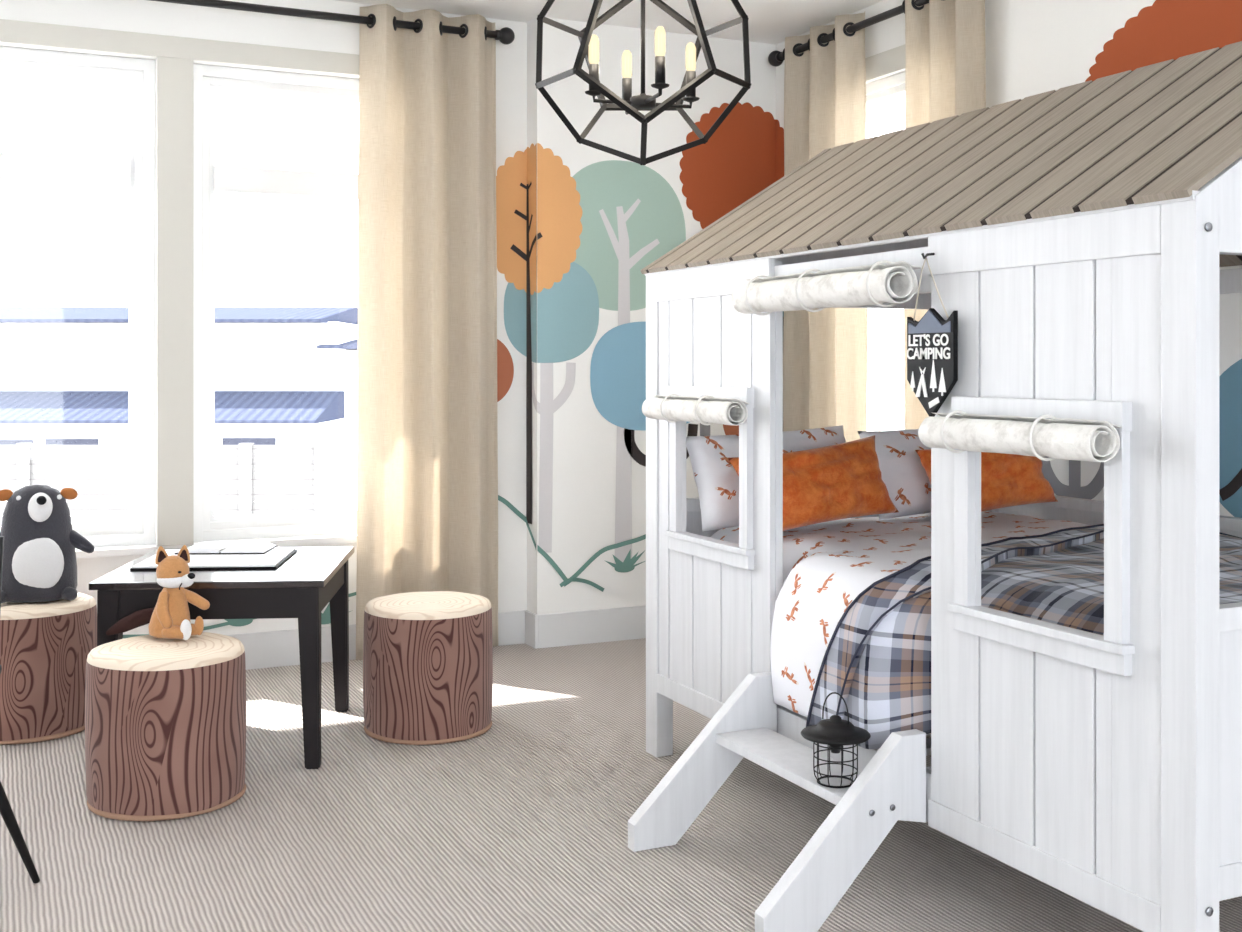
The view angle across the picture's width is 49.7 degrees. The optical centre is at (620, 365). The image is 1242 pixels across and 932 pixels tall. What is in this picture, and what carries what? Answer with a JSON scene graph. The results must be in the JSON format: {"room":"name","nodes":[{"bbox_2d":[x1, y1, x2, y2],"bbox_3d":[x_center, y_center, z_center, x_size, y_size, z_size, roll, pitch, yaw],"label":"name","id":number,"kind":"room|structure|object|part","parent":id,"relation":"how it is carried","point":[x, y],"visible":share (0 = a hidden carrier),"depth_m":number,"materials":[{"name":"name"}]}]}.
{"room":"bedroom","nodes":[
{"label":"bedroom","id":0,"kind":"room"},
{"bbox_2d":[0,0,783,638],"bbox_3d":[-1.869,-0.146,5.091,6.040,2.733,0.540,0,0,-25],"label":"wall","id":1,"kind":"structure","parent":0,"point":[577,225],"depth_m":5.88,"materials":[{"name":"white paint"}]},
{"bbox_2d":[0,46,157,558],"bbox_3d":[-2.323,-0.238,5.063,1.073,1.942,0.155,0,0,-25],"label":"window","id":2,"kind":"structure","parent":1,"relation":"in","point":[135,535],"depth_m":5.28,"materials":[{"name":"white plastic"}]},
{"bbox_3d":[-2.310,0.718,5.034,1.073,0.030,0.090,0,0,-25],"label":"sill","id":3,"kind":"part","parent":2,"relation":"part of","materials":[{"name":"white paint"}]},
{"bbox_2d":[157,56,192,545],"bbox_3d":[-1.753,-0.253,5.270,0.136,1.915,0.014,0,0,-25],"label":"trim","id":4,"kind":"structure","parent":1,"relation":"attached to","point":[174,75],"depth_m":5.26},
{"bbox_2d":[0,19,358,75],"bbox_3d":[-2.450,-1.252,4.942,3.760,0.085,0.016,0,0,-25],"label":"trim","id":5,"kind":"structure","parent":1,"relation":"attached to","point":[11,31],"depth_m":5.26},
{"bbox_2d":[0,73,358,103],"bbox_3d":[-3.143,-1.490,5.571,10.040,0.180,1.410,0,0,-25],"label":"trim","id":6,"kind":"structure","parent":1,"relation":"attached to","point":[0,73],"depth_m":6.86,"materials":[{"name":"white paint"}]},
{"bbox_2d":[193,64,358,546],"bbox_3d":[-1.307,-0.238,5.540,0.901,1.942,0.155,0,0,-25],"label":"window","id":7,"kind":"structure","parent":1,"relation":"in","point":[321,527],"depth_m":5.42,"materials":[{"name":"white plastic"}]},
{"bbox_3d":[-1.293,0.718,5.511,0.901,0.030,0.090,0,0,-25],"label":"sill","id":8,"kind":"part","parent":7,"relation":"part of","materials":[{"name":"white plastic"}]},
{"bbox_2d":[150,0,514,44],"bbox_3d":[-2.376,-1.412,4.895,4.197,0.072,0.157,0,0,-25],"label":"curtain rod","id":9,"kind":"object","parent":1,"relation":"attached to","point":[506,35],"visible":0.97,"depth_m":5.38,"materials":[{"name":"grey metal"}]},
{"bbox_2d":[356,4,497,659],"bbox_3d":[-0.789,-0.135,5.592,0.621,2.680,0.117,0,0,-25],"label":"curtain","id":10,"kind":"object","parent":9,"relation":"hanging from","point":[427,423],"visible":0.95,"depth_m":5.58,"materials":[{"name":"fabric"}]},
{"bbox_2d":[227,605,645,669],"bbox_3d":[-1.966,1.147,5.103,5.874,0.145,0.136,0,0,-25],"label":"baseboard","id":11,"kind":"structure","parent":1,"relation":"attached to","point":[269,649],"depth_m":5.83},
{"bbox_3d":[-0.597,0.020,5.817,0.280,0.310,0.001,0,0,-25],"label":"tree crown","id":12,"kind":"part","parent":1,"relation":"part of","materials":[{"name":"orange paint"}]},
{"bbox_3d":[-0.382,-0.640,5.850,0.418,0.661,0.105,0,0,4],"label":"tree crown","id":13,"kind":"part","parent":1,"relation":"part of","materials":[{"name":"orange paint"}]},
{"bbox_3d":[-0.305,-0.245,5.890,0.404,0.464,0.121,0,0,-25],"label":"tree crown","id":14,"kind":"part","parent":1,"relation":"part of","materials":[{"name":"blue paint"}]},
{"bbox_3d":[0.001,-0.580,5.968,0.650,0.670,0.001,0,0,-25],"label":"tree crown","id":15,"kind":"part","parent":1,"relation":"part of","materials":[{"name":"green paint"}]},
{"bbox_3d":[0.138,0.045,6.029,0.604,0.490,0.001,0,0,-25],"label":"tree crown","id":16,"kind":"part","parent":1,"relation":"part of","materials":[{"name":"blue paint"}]},
{"bbox_3d":[0.651,0.240,6.135,0.290,0.450,0.250,0,0,-25],"label":"tree crown","id":17,"kind":"part","parent":1,"relation":"part of","materials":[{"name":"orange paint"}]},
{"bbox_3d":[0.528,-0.890,6.137,0.513,0.676,0.143,0,0,-25],"label":"tree crown","id":18,"kind":"part","parent":1,"relation":"part of","materials":[{"name":"orange paint"}]},
{"bbox_2d":[336,0,883,44],"bbox_3d":[0.176,-1.588,0.731,6.040,0.150,10.173,0,0,-25],"label":"ceiling","id":19,"kind":"structure","parent":0,"point":[769,21],"depth_m":5.74,"materials":[{"name":"white paint"}]},
{"bbox_2d":[535,0,750,164],"bbox_3d":[0.062,-1.040,3.800,0.587,0.942,0.612,0,0,-25],"label":"chandelier","id":20,"kind":"object","parent":19,"relation":"hanging from","point":[589,43],"visible":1,"depth_m":3.79,"materials":[{"name":"black metal"}]},
{"bbox_3d":[-0.076,-0.886,3.755,0.031,0.085,0.031,0,0,-25],"label":"bulb","id":21,"kind":"part","parent":20,"relation":"part of","materials":[{"name":"yellow glass"}]},
{"bbox_3d":[-0.035,-0.753,3.774,0.141,0.030,0.052,0,0,-25],"label":"arm","id":22,"kind":"part","parent":20,"relation":"part of","materials":[{"name":"black metal"}]},
{"bbox_3d":[0.018,-0.886,3.938,0.031,0.085,0.031,0,0,-25],"label":"bulb","id":23,"kind":"part","parent":20,"relation":"part of","materials":[{"name":"glass"}]},
{"bbox_3d":[0.062,-1.120,3.800,0.013,0.726,0.013,0,0,-25],"label":"stem","id":24,"kind":"part","parent":20,"relation":"part of","materials":[{"name":"black metal"}]},
{"bbox_3d":[0.088,-0.753,3.702,0.052,0.030,0.140,0,0,-25],"label":"arm","id":25,"kind":"part","parent":20,"relation":"part of","materials":[{"name":"black metal"}]},
{"bbox_3d":[0.107,-0.886,3.662,0.031,0.085,0.031,0,0,-25],"label":"bulb","id":26,"kind":"part","parent":20,"relation":"part of","materials":[{"name":"glass"}]},
{"bbox_3d":[0.160,-0.753,3.826,0.141,0.030,0.052,0,0,-25],"label":"arm","id":27,"kind":"part","parent":20,"relation":"part of","materials":[{"name":"black metal"}]},
{"bbox_3d":[0.200,-0.886,3.845,0.031,0.085,0.031,0,0,-25],"label":"bulb","id":28,"kind":"part","parent":20,"relation":"part of","materials":[{"name":"yellow glass"}]},
{"bbox_2d":[0,638,1241,931],"bbox_3d":[0.176,1.280,0.731,6.040,0.120,10.173,0,0,-25],"label":"floor","id":29,"kind":"structure","parent":0,"point":[521,824],"depth_m":3.44,"materials":[{"name":"carpet"}]},
{"bbox_2d":[0,536,39,882],"bbox_3d":[-1.698,0.831,3.236,0.598,0.783,0.476,0,0,-14],"label":"chair","id":30,"kind":"object","parent":29,"relation":"on","point":[6,812],"visible":1,"depth_m":3.15,"materials":[{"name":"black wood"}]},
{"bbox_3d":[-1.767,0.580,3.412,0.360,0.280,0.032,0,0,-14],"label":"backrest","id":31,"kind":"part","parent":30,"relation":"part of","materials":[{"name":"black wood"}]},
{"bbox_3d":[-1.459,1.001,3.130,0.188,0.444,0.034,0,0,-21],"label":"leg","id":32,"kind":"part","parent":30,"relation":"part of","materials":[{"name":"black wood"}]},
{"bbox_2d":[0,593,96,744],"bbox_3d":[-2.000,1.003,4.512,0.432,0.431,0.432,0,0,10],"label":"stool","id":33,"kind":"object","parent":29,"relation":"on","point":[45,647],"visible":0.75,"depth_m":4.35,"materials":[{"name":"brown fabric"}]},
{"bbox_2d":[0,484,94,603],"bbox_3d":[-1.969,0.593,4.514,0.368,0.386,0.213,0,0,-18],"label":"plush","id":34,"kind":"object","parent":33,"relation":"on","point":[40,563],"visible":0.99,"depth_m":4.44,"materials":[{"name":"fabric"}]},
{"bbox_3d":[-1.840,0.594,4.542,0.106,0.082,0.047,0,0,5],"label":"arm","id":35,"kind":"part","parent":34,"relation":"part of"},
{"bbox_2d":[0,593,95,619],"bbox_3d":[-2.000,0.803,4.512,0.424,0.031,0.424,0,0,10],"label":"cushion","id":36,"kind":"object","parent":33,"relation":"on","point":[84,605],"depth_m":4.41,"materials":[{"name":"fabric"}]},
{"bbox_2d":[85,632,245,820],"bbox_3d":[-1.278,1.003,3.790,0.432,0.431,0.432,0,0,30],"label":"stool","id":37,"kind":"object","parent":29,"relation":"on","point":[165,719],"visible":0.96,"depth_m":3.61,"materials":[{"name":"brown fabric"}]},
{"bbox_2d":[106,545,209,639],"bbox_3d":[-1.364,0.657,3.885,0.318,0.274,0.134,0,0,6],"label":"plush","id":38,"kind":"object","parent":37,"relation":"on","point":[170,617],"visible":1,"depth_m":3.86},
{"bbox_3d":[-1.307,0.698,3.837,0.047,0.104,0.055,0,0,-19],"label":"arm","id":39,"kind":"part","parent":38,"relation":"part of"},
{"bbox_3d":[-1.276,0.762,3.842,0.089,0.042,0.041,0,0,14],"label":"leg","id":40,"kind":"part","parent":38,"relation":"part of","materials":[{"name":"orange fabric"}]},
{"bbox_3d":[-1.266,0.762,3.890,0.094,0.040,0.039,0,0,4],"label":"leg","id":41,"kind":"part","parent":38,"relation":"part of","materials":[{"name":"orange fabric"}]},
{"bbox_3d":[-1.247,0.679,3.910,0.091,0.067,0.032,0,0,-11],"label":"arm","id":42,"kind":"part","parent":38,"relation":"part of"},
{"bbox_2d":[87,632,244,671],"bbox_3d":[-1.279,0.803,3.790,0.424,0.031,0.424,0,0,30],"label":"cushion","id":43,"kind":"object","parent":37,"relation":"on","point":[207,651],"depth_m":3.69,"materials":[{"name":"fabric"}]},
{"bbox_2d":[89,547,353,768],"bbox_3d":[-1.268,0.932,4.387,0.690,0.575,0.760,0,0,-4],"label":"table","id":44,"kind":"object","parent":29,"relation":"on","point":[301,587],"visible":0.77,"depth_m":4.05,"materials":[{"name":"black wood"}]},
{"bbox_3d":[-1.536,0.944,4.037,0.069,0.553,0.066,0,0,-4],"label":"leg","id":45,"kind":"part","parent":44,"relation":"part of","materials":[{"name":"black wood"}]},
{"bbox_2d":[130,548,296,569],"bbox_3d":[-1.338,0.639,4.447,0.455,0.012,0.405,0,0,-4],"label":"pad","id":46,"kind":"object","parent":44,"relation":"on","point":[275,557],"visible":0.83,"depth_m":4.36,"materials":[{"name":"white paper"}]},
{"bbox_2d":[174,541,277,553],"bbox_3d":[-1.352,0.623,4.601,0.300,0.019,0.200,0,0,-2],"label":"open book","id":47,"kind":"object","parent":46,"relation":"on","point":[210,547],"visible":0.96,"depth_m":4.55,"materials":[{"name":"white paper"}]},
{"bbox_3d":[-0.949,0.944,4.082,0.069,0.553,0.066,0,0,-4],"label":"leg","id":48,"kind":"part","parent":44,"relation":"part of","materials":[{"name":"black wood"}]},
{"bbox_3d":[-0.999,0.944,4.736,0.069,0.553,0.066,0,0,-4],"label":"leg","id":49,"kind":"part","parent":44,"relation":"part of","materials":[{"name":"black wood"}]},
{"bbox_2d":[363,591,492,744],"bbox_3d":[-0.649,1.003,4.514,0.432,0.431,0.432,0,0,29],"label":"stool","id":50,"kind":"object","parent":29,"relation":"on","point":[428,656],"visible":1,"depth_m":4.33,"materials":[{"name":"brown fabric"}]},
{"bbox_2d":[365,591,490,619],"bbox_3d":[-0.649,0.803,4.514,0.424,0.031,0.424,0,0,29],"label":"cushion","id":51,"kind":"object","parent":50,"relation":"on","point":[438,605],"depth_m":4.42,"materials":[{"name":"fabric"}]},
{"bbox_2d":[628,41,1241,931],"bbox_3d":[0.979,0.243,3.484,1.816,1.953,2.154,0,0,-25],"label":"bed","id":52,"kind":"object","parent":29,"relation":"on","point":[1080,235],"visible":0.87,"depth_m":2.79,"materials":[{"name":"white paint"}]},
{"bbox_3d":[0.121,0.446,4.222,0.058,1.549,0.078,0,0,-25],"label":"corner post","id":53,"kind":"part","parent":52,"relation":"part of","materials":[{"name":"white paint"}]},
{"bbox_2d":[642,394,749,425],"bbox_3d":[0.201,0.124,3.835,0.086,0.084,0.520,0,0,-25],"label":"shade","id":54,"kind":"object","parent":52,"relation":"attached to","point":[705,410],"visible":1,"depth_m":3.75,"materials":[{"name":"white fabric"}]},
{"bbox_3d":[0.255,0.308,3.862,0.044,0.496,0.486,0,0,-25],"label":"window casing","id":55,"kind":"part","parent":52,"relation":"part of","materials":[{"name":"white paint"}]},
{"bbox_3d":[0.262,0.362,3.878,0.022,1.309,0.668,0,0,-25],"label":"wall panel","id":56,"kind":"part","parent":52,"relation":"part of","materials":[{"name":"white paint"}]},
{"bbox_3d":[0.715,0.679,4.516,1.268,0.512,0.034,0,0,-25],"label":"wall panel","id":57,"kind":"part","parent":52,"relation":"part of","materials":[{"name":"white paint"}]},
{"bbox_2d":[732,260,920,315],"bbox_3d":[0.475,-0.184,3.263,0.111,0.106,0.683,0,0,-25],"label":"shade","id":58,"kind":"object","parent":52,"relation":"attached to","point":[893,283],"visible":1,"depth_m":3.16,"materials":[{"name":"white fabric"}]},
{"bbox_2d":[801,692,870,787],"bbox_3d":[0.489,0.846,3.051,0.158,0.206,0.158,0,0,-25],"label":"lantern","id":59,"kind":"object","parent":52,"relation":"on","point":[835,732],"visible":0.98,"depth_m":3.02,"materials":[{"name":"black metal"}]},
{"bbox_2d":[829,745,840,753],"bbox_3d":[0.489,0.864,3.051,0.040,0.036,0.040,0,0,-25],"label":"socket","id":60,"kind":"object","parent":59,"relation":"attached to","point":[831,747],"depth_m":3.04,"materials":[{"name":"grey metal"}]},
{"bbox_3d":[0.489,0.776,3.051,0.072,0.067,0.003,0,0,41],"label":"carry handle","id":61,"kind":"part","parent":59,"relation":"part of","materials":[{"name":"black metal"}]},
{"bbox_3d":[0.489,0.821,3.051,0.158,0.050,0.158,0,0,-25],"label":"lid","id":62,"kind":"part","parent":59,"relation":"part of","materials":[{"name":"black metal"}]},
{"bbox_3d":[0.557,0.960,3.277,0.025,0.110,0.671,0,0,-25],"label":"rail","id":63,"kind":"part","parent":52,"relation":"part of","materials":[{"name":"white paint"}]},
{"bbox_2d":[907,253,957,416],"bbox_3d":[0.678,-0.069,2.921,0.034,0.361,0.160,0,0,-25],"label":"sign","id":64,"kind":"object","parent":52,"relation":"hanging from","point":[932,341],"visible":1,"depth_m":2.91,"materials":[{"name":"wood"}]},
{"bbox_3d":[0.674,-0.168,2.920,0.008,0.142,0.125,0,0,-25],"label":"cord","id":65,"kind":"part","parent":64,"relation":"part of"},
{"bbox_2d":[918,410,1121,461],"bbox_3d":[0.765,0.136,2.629,0.090,0.088,0.494,0,0,-25],"label":"shade","id":66,"kind":"object","parent":52,"relation":"attached to","point":[1040,437],"visible":1,"depth_m":2.56,"materials":[{"name":"white fabric"}]},
{"bbox_3d":[0.822,0.315,2.654,0.044,0.499,0.492,0,0,-25],"label":"window casing","id":67,"kind":"part","parent":52,"relation":"part of","materials":[{"name":"white paint"}]},
{"bbox_3d":[0.827,0.362,2.674,0.022,1.309,0.651,0,0,-25],"label":"wall panel","id":68,"kind":"part","parent":52,"relation":"part of","materials":[{"name":"white paint"}]},
{"bbox_3d":[1.765,0.729,3.852,0.043,0.583,1.988,0,0,-25],"label":"wall panel","id":69,"kind":"part","parent":52,"relation":"part of","materials":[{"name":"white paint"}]},
{"bbox_3d":[0.998,0.446,2.351,0.058,1.549,0.078,0,0,-25],"label":"corner post","id":70,"kind":"part","parent":52,"relation":"part of","materials":[{"name":"white paint"}]},
{"bbox_3d":[1.606,0.679,2.617,1.268,0.512,0.034,0,0,-25],"label":"wall panel","id":71,"kind":"part","parent":52,"relation":"part of","materials":[{"name":"white paint"}]},
{"bbox_3d":[1.771,-0.245,3.855,0.026,0.070,1.988,0,0,-25],"label":"rail","id":72,"kind":"part","parent":52,"relation":"part of","materials":[{"name":"white paint"}]},
{"bbox_3d":[1.157,0.733,3.568,1.055,0.336,2.026,0,0,-25],"label":"mattress","id":73,"kind":"object","parent":52,"relation":"on","visible":0},
{"bbox_2d":[710,511,1090,734],"bbox_3d":[1.123,0.687,3.523,1.326,0.397,1.901,0,0,-25],"label":"duvet","id":74,"kind":"object","parent":73,"relation":"on","point":[827,565],"visible":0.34,"depth_m":3.49,"materials":[{"name":"fabric"}]},
{"bbox_2d":[686,425,845,531],"bbox_3d":[0.479,0.345,4.195,0.587,0.304,0.232,0,0,-32],"label":"bed pillow","id":75,"kind":"object","parent":74,"relation":"on","point":[716,479],"visible":0.34,"depth_m":4.07,"materials":[{"name":"fabric"}]},
{"bbox_2d":[728,435,898,530],"bbox_3d":[0.582,0.359,4.015,0.559,0.287,0.167,0,0,-28],"label":"lumbar cushion","id":76,"kind":"object","parent":74,"relation":"on","point":[842,480],"visible":0.79,"depth_m":3.98,"materials":[{"name":"orange fabric"}]},
{"bbox_2d":[858,429,930,519],"bbox_3d":[1.060,0.345,4.474,0.579,0.298,0.214,0,0,-30],"label":"bed pillow","id":77,"kind":"object","parent":74,"relation":"on","point":[907,482],"visible":0.31,"depth_m":4.33,"materials":[{"name":"fabric"}]},
{"bbox_2d":[915,449,1057,511],"bbox_3d":[1.177,0.353,4.298,0.498,0.271,0.159,0,0,-25],"label":"lumbar cushion","id":78,"kind":"object","parent":74,"relation":"on","point":[1007,480],"visible":0.42,"depth_m":4.26,"materials":[{"name":"orange fabric"}]},
{"bbox_2d":[806,524,1241,748],"bbox_3d":[1.266,0.665,3.206,1.410,0.449,1.192,0,0,-25],"label":"plaid blanket","id":79,"kind":"object","parent":74,"relation":"on","point":[877,657],"visible":0.37,"depth_m":3.08,"materials":[{"name":"fabric"}]},
{"bbox_2d":[776,0,1241,517],"bbox_3d":[2.899,-0.146,1.858,0.153,2.733,9.903,0,0,-25],"label":"wall","id":80,"kind":"structure","parent":0,"point":[1033,47],"depth_m":4.47,"materials":[{"name":"white paint"}]},
{"bbox_2d":[768,0,927,66],"bbox_3d":[1.072,-1.412,5.437,0.114,0.072,1.677,0,0,-25],"label":"curtain rod","id":81,"kind":"object","parent":80,"relation":"attached to","point":[775,58],"visible":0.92,"depth_m":5.56,"materials":[{"name":"grey metal"}]},
{"bbox_2d":[782,12,867,441],"bbox_3d":[0.864,-0.135,5.828,0.086,2.680,0.631,0,0,-25],"label":"curtain","id":82,"kind":"object","parent":81,"relation":"hanging from","point":[825,351],"visible":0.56,"depth_m":5.80,"materials":[{"name":"fabric"}]},
{"bbox_2d":[902,0,985,428],"bbox_3d":[1.218,-0.135,5.075,0.085,2.680,0.474,0,0,-25],"label":"curtain","id":83,"kind":"object","parent":81,"relation":"hanging from","point":[945,72],"visible":0.27,"depth_m":5.07,"materials":[{"name":"fabric"}]},
{"bbox_2d":[866,72,904,430],"bbox_3d":[1.162,-0.238,5.493,0.150,1.942,0.900,0,0,-25],"label":"window","id":84,"kind":"structure","parent":80,"relation":"in","point":[885,97],"depth_m":5.67,"materials":[{"name":"white plastic"}]},
{"bbox_3d":[1.198,-0.253,5.510,0.070,1.914,0.899,0,0,-25],"label":"frame","id":85,"kind":"part","parent":84,"relation":"part of","materials":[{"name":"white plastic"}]},
{"bbox_2d":[865,44,905,81],"bbox_3d":[1.104,-1.246,5.494,0.016,0.097,1.110,0,0,-25],"label":"trim","id":86,"kind":"structure","parent":80,"relation":"attached to","point":[891,61],"depth_m":5.51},
{"bbox_3d":[1.774,-0.900,4.082,0.001,0.560,0.996,0,0,-25],"label":"tree crown","id":87,"kind":"part","parent":80,"relation":"part of","materials":[{"name":"orange paint"}]},
{"bbox_3d":[1.913,0.220,3.783,0.001,0.570,0.720,0,0,-25],"label":"tree crown","id":88,"kind":"part","parent":80,"relation":"part of","materials":[{"name":"blue paint"}]},
{"label":"outside","id":89,"kind":"structure","parent":0,"visible":0},
{"bbox_2d":[0,476,356,515],"bbox_3d":[-26.683,2.670,56.890,120.000,0.100,114.327,0,0,-25],"label":"ground","id":90,"kind":"structure","parent":89,"point":[342,490],"depth_m":26.70,"materials":[{"name":"white"}]},
{"bbox_2d":[0,443,328,525],"bbox_3d":[-5.643,1.690,13.200,5.515,1.860,0.101,0,0,0],"label":"fence","id":91,"kind":"object","parent":90,"relation":"on","point":[245,472],"visible":0.26,"depth_m":13.19,"materials":[{"name":"white wood"}]},
{"bbox_3d":[-5.870,1.690,13.200,0.130,1.860,0.100,0,0,0],"label":"post","id":92,"kind":"part","parent":91,"relation":"part of","materials":[{"name":"white wood"}]},
{"bbox_3d":[-3.690,1.690,13.200,0.130,1.860,0.100,0,0,0],"label":"post","id":93,"kind":"part","parent":91,"relation":"part of","materials":[{"name":"white wood"}]},
{"bbox_3d":[-2.950,1.690,13.200,0.130,1.860,0.100,0,0,0],"label":"post","id":94,"kind":"part","parent":91,"relation":"part of","materials":[{"name":"white wood"}]},
{"bbox_2d":[0,307,357,487],"bbox_3d":[-15.950,0.550,33.650,20.100,4.140,10.700,0,0,0],"label":"house","id":95,"kind":"structure","parent":90,"relation":"on","point":[284,375],"depth_m":31.20,"materials":[{"name":"white paint"}]},
{"bbox_3d":[-13.175,1.730,28.738,1.150,0.300,0.025,0,0,0],"label":"pane","id":96,"kind":"part","parent":95,"relation":"part of","materials":[{"name":"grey glass"}]},
{"bbox_3d":[-11.775,1.700,28.738,1.150,0.280,0.025,0,0,0],"label":"pane","id":97,"kind":"part","parent":95,"relation":"part of","materials":[{"name":"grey glass"}]},
{"bbox_3d":[-7.975,1.680,28.738,1.150,0.280,0.025,0,0,0],"label":"pane","id":98,"kind":"part","parent":95,"relation":"part of","materials":[{"name":"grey glass"}]}
]}

